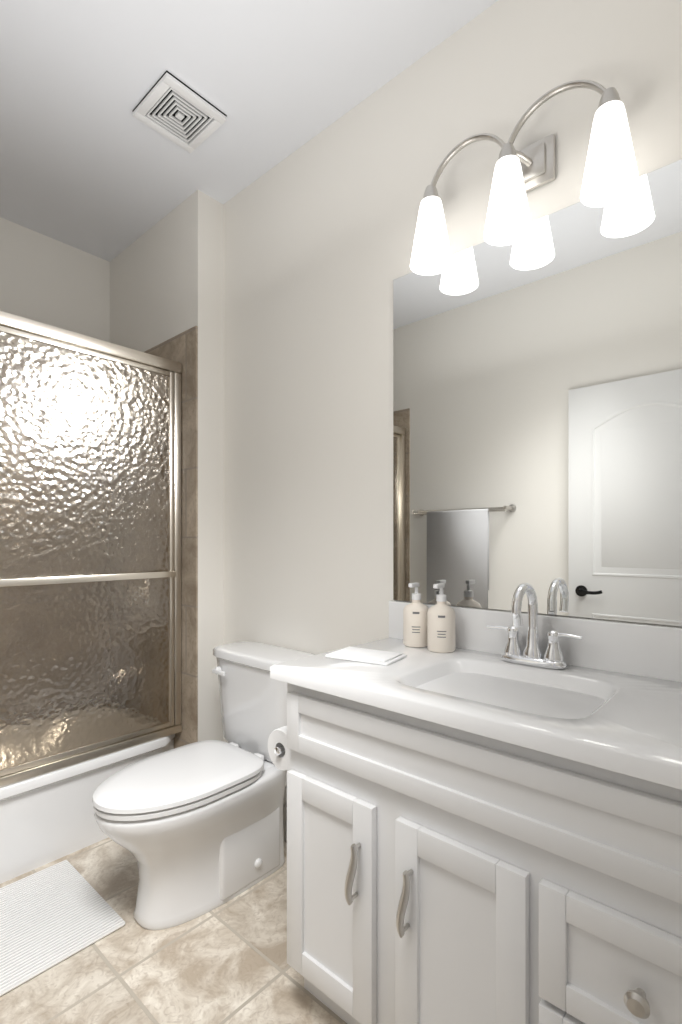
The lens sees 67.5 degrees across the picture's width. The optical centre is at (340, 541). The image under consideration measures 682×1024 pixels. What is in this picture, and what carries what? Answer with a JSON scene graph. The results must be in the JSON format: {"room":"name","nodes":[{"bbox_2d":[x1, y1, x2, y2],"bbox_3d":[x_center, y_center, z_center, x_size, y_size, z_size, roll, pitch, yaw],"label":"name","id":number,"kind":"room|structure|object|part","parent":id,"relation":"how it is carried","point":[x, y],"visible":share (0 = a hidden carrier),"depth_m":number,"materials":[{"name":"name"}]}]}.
{"room":"bathroom","nodes":[
{"label":"bathroom","id":0,"kind":"room"},
{"bbox_2d":[0,217,109,341],"bbox_3d":[-1.851,-0.175,2.243,0.100,2.740,1.617,0,0,42],"label":"wall","id":1,"kind":"structure","parent":0,"point":[50,281],"depth_m":2.60,"materials":[{"name":"white paint"}]},
{"bbox_2d":[110,190,222,741],"bbox_3d":[-0.911,-0.175,2.645,0.968,2.740,0.233,0,0,42],"label":"wall","id":2,"kind":"structure","parent":0,"point":[166,277],"depth_m":2.31,"materials":[{"name":"white paint"}]},
{"bbox_2d":[144,326,197,748],"bbox_3d":[-0.955,0.125,2.521,0.868,2.140,0.010,0,0,42],"label":"tile","id":3,"kind":"structure","parent":2,"relation":"attached to","point":[182,348],"depth_m":2.27,"materials":[{"name":"beige tile"}]},
{"bbox_2d":[0,837,346,1023],"bbox_3d":[-0.271,1.220,0.992,4.124,0.050,1.850,0,0,42],"label":"floor","id":4,"kind":"structure","parent":0,"point":[225,963],"depth_m":1.42,"materials":[{"name":"tile"}]},
{"bbox_2d":[0,860,124,996],"bbox_3d":[-1.097,1.188,1.463,0.475,0.012,0.755,0,0,42],"label":"bath mat","id":5,"kind":"object","parent":4,"relation":"on","point":[54,915],"visible":0.98,"depth_m":1.59,"materials":[{"name":"white fabric"}]},
{"bbox_2d":[0,734,174,883],"bbox_3d":[-1.486,1.025,1.985,0.761,0.340,1.491,0,0,42],"label":"bathtub","id":6,"kind":"object","parent":4,"relation":"on","point":[47,818],"visible":0.52,"depth_m":1.91,"materials":[{"name":"white ceramic"}]},
{"bbox_2d":[0,311,181,787],"bbox_3d":[-1.222,0.025,1.750,0.074,1.659,1.489,0,0,42],"label":"shower door","id":7,"kind":"structure","parent":6,"relation":"on","point":[90,548],"depth_m":1.99,"materials":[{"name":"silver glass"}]},
{"bbox_2d":[92,641,315,929],"bbox_3d":[-0.472,0.807,1.770,0.466,0.776,0.741,0,0,42],"label":"toilet","id":8,"kind":"object","parent":4,"relation":"on","point":[195,829],"visible":0.98,"depth_m":1.67,"materials":[{"name":"white ceramic"}]},
{"bbox_3d":[-0.533,0.779,1.702,0.378,0.052,0.558,0,0,42],"label":"seat","id":9,"kind":"part","parent":8,"relation":"part of","materials":[{"name":"white plastic"}]},
{"bbox_3d":[-0.470,0.505,1.982,0.080,0.030,0.028,0,0,42],"label":"handle","id":10,"kind":"part","parent":8,"relation":"part of","materials":[{"name":"white plastic"}]},
{"bbox_3d":[-0.295,0.607,1.969,0.466,0.376,0.208,0,0,42],"label":"tank","id":11,"kind":"part","parent":8,"relation":"part of","materials":[{"name":"white ceramic"}]},
{"bbox_2d":[268,583,681,1023],"bbox_3d":[0.321,0.648,1.200,1.118,1.093,0.547,0,0,42],"label":"bathroom vanity","id":12,"kind":"object","parent":4,"relation":"on","point":[484,822],"visible":0.98,"depth_m":1.01,"materials":[{"name":"white wood"}]},
{"bbox_3d":[-0.103,0.575,1.431,0.087,0.040,0.150,0,0,42],"label":"paper handle","id":13,"kind":"part","parent":12,"relation":"part of","materials":[{"name":"silver metal"}]},
{"bbox_2d":[325,647,406,665],"bbox_3d":[0.069,0.309,1.392,0.190,0.010,0.120,0,0,32],"label":"booklet","id":14,"kind":"object","parent":12,"relation":"on","point":[380,657],"visible":0.98,"depth_m":1.37,"materials":[{"name":"white paper"}]},
{"bbox_2d":[403,582,428,646],"bbox_3d":[0.230,0.219,1.554,0.080,0.190,0.080,0,0,42],"label":"soap bottle","id":15,"kind":"object","parent":12,"relation":"on","point":[415,611],"visible":0.96,"depth_m":1.52,"materials":[{"name":"white plastic"}]},
{"bbox_2d":[427,583,455,652],"bbox_3d":[0.291,0.217,1.478,0.080,0.194,0.080,0,0,42],"label":"soap bottle","id":16,"kind":"object","parent":12,"relation":"on","point":[441,625],"visible":1,"depth_m":1.45,"materials":[{"name":"white plastic"}]},
{"bbox_3d":[0.234,0.843,0.937,0.583,0.360,0.039,0,0,42],"label":"handle","id":17,"kind":"part","parent":12,"relation":"part of","materials":[{"name":"silver metal"}]},
{"bbox_2d":[486,583,582,669],"bbox_3d":[0.466,0.208,1.282,0.245,0.213,0.145,0,0,42],"label":"faucet","id":18,"kind":"object","parent":12,"relation":"on","point":[532,658],"depth_m":1.30,"materials":[{"name":"silver metal"}]},
{"bbox_2d":[0,0,497,261],"bbox_3d":[-0.672,-1.575,1.349,3.049,0.060,1.850,0,0,42],"label":"ceiling","id":19,"kind":"structure","parent":0,"point":[90,164],"depth_m":1.73,"materials":[{"name":"white paint"}]},
{"bbox_2d":[132,70,226,152],"bbox_3d":[-0.580,-1.535,1.836,0.236,0.020,0.236,0,0,42],"label":"ceiling vent","id":20,"kind":"object","parent":19,"relation":"in","point":[173,108],"visible":1,"depth_m":1.82,"materials":[{"name":"white"}]},
{"bbox_2d":[223,0,681,804],"bbox_3d":[0.271,-0.175,1.680,2.081,2.740,0.100,0,0,42],"label":"wall","id":21,"kind":"structure","parent":0,"point":[319,230],"depth_m":1.80,"materials":[{"name":"white paint"}]},
{"bbox_2d":[283,804,286,841],"bbox_3d":[-0.192,1.125,2.014,0.943,0.140,0.017,0,0,42],"label":"baseboard","id":22,"kind":"structure","parent":21,"relation":"attached to","point":[285,821],"depth_m":2.02,"materials":[{"name":"white paint"}]},
{"bbox_2d":[410,80,639,274],"bbox_3d":[0.452,-0.976,1.351,0.600,0.322,0.150,0,0,42],"label":"sconce","id":23,"kind":"object","parent":21,"relation":"attached to","point":[611,176],"visible":1,"depth_m":1.31,"materials":[{"name":"white glass"}]},
{"bbox_3d":[0.264,-0.907,1.499,0.122,0.185,0.122,0,0,42],"label":"lamp shade","id":24,"kind":"part","parent":23,"relation":"part of","materials":[{"name":"white glass"}]},
{"bbox_3d":[0.439,-0.907,1.344,0.122,0.185,0.122,0,0,42],"label":"lamp shade","id":25,"kind":"part","parent":23,"relation":"part of","materials":[{"name":"white glass"}]},
{"bbox_3d":[0.621,-0.907,1.181,0.122,0.185,0.122,0,0,42],"label":"lamp shade","id":26,"kind":"part","parent":23,"relation":"part of","materials":[{"name":"white glass"}]},
{"bbox_2d":[393,159,681,625],"bbox_3d":[0.546,-0.339,1.363,0.994,1.061,0.005,0,0,42],"label":"mirror","id":27,"kind":"object","parent":21,"relation":"attached to","point":[537,408],"visible":1,"depth_m":1.35,"materials":[{"name":"silver mirror"}]}
]}

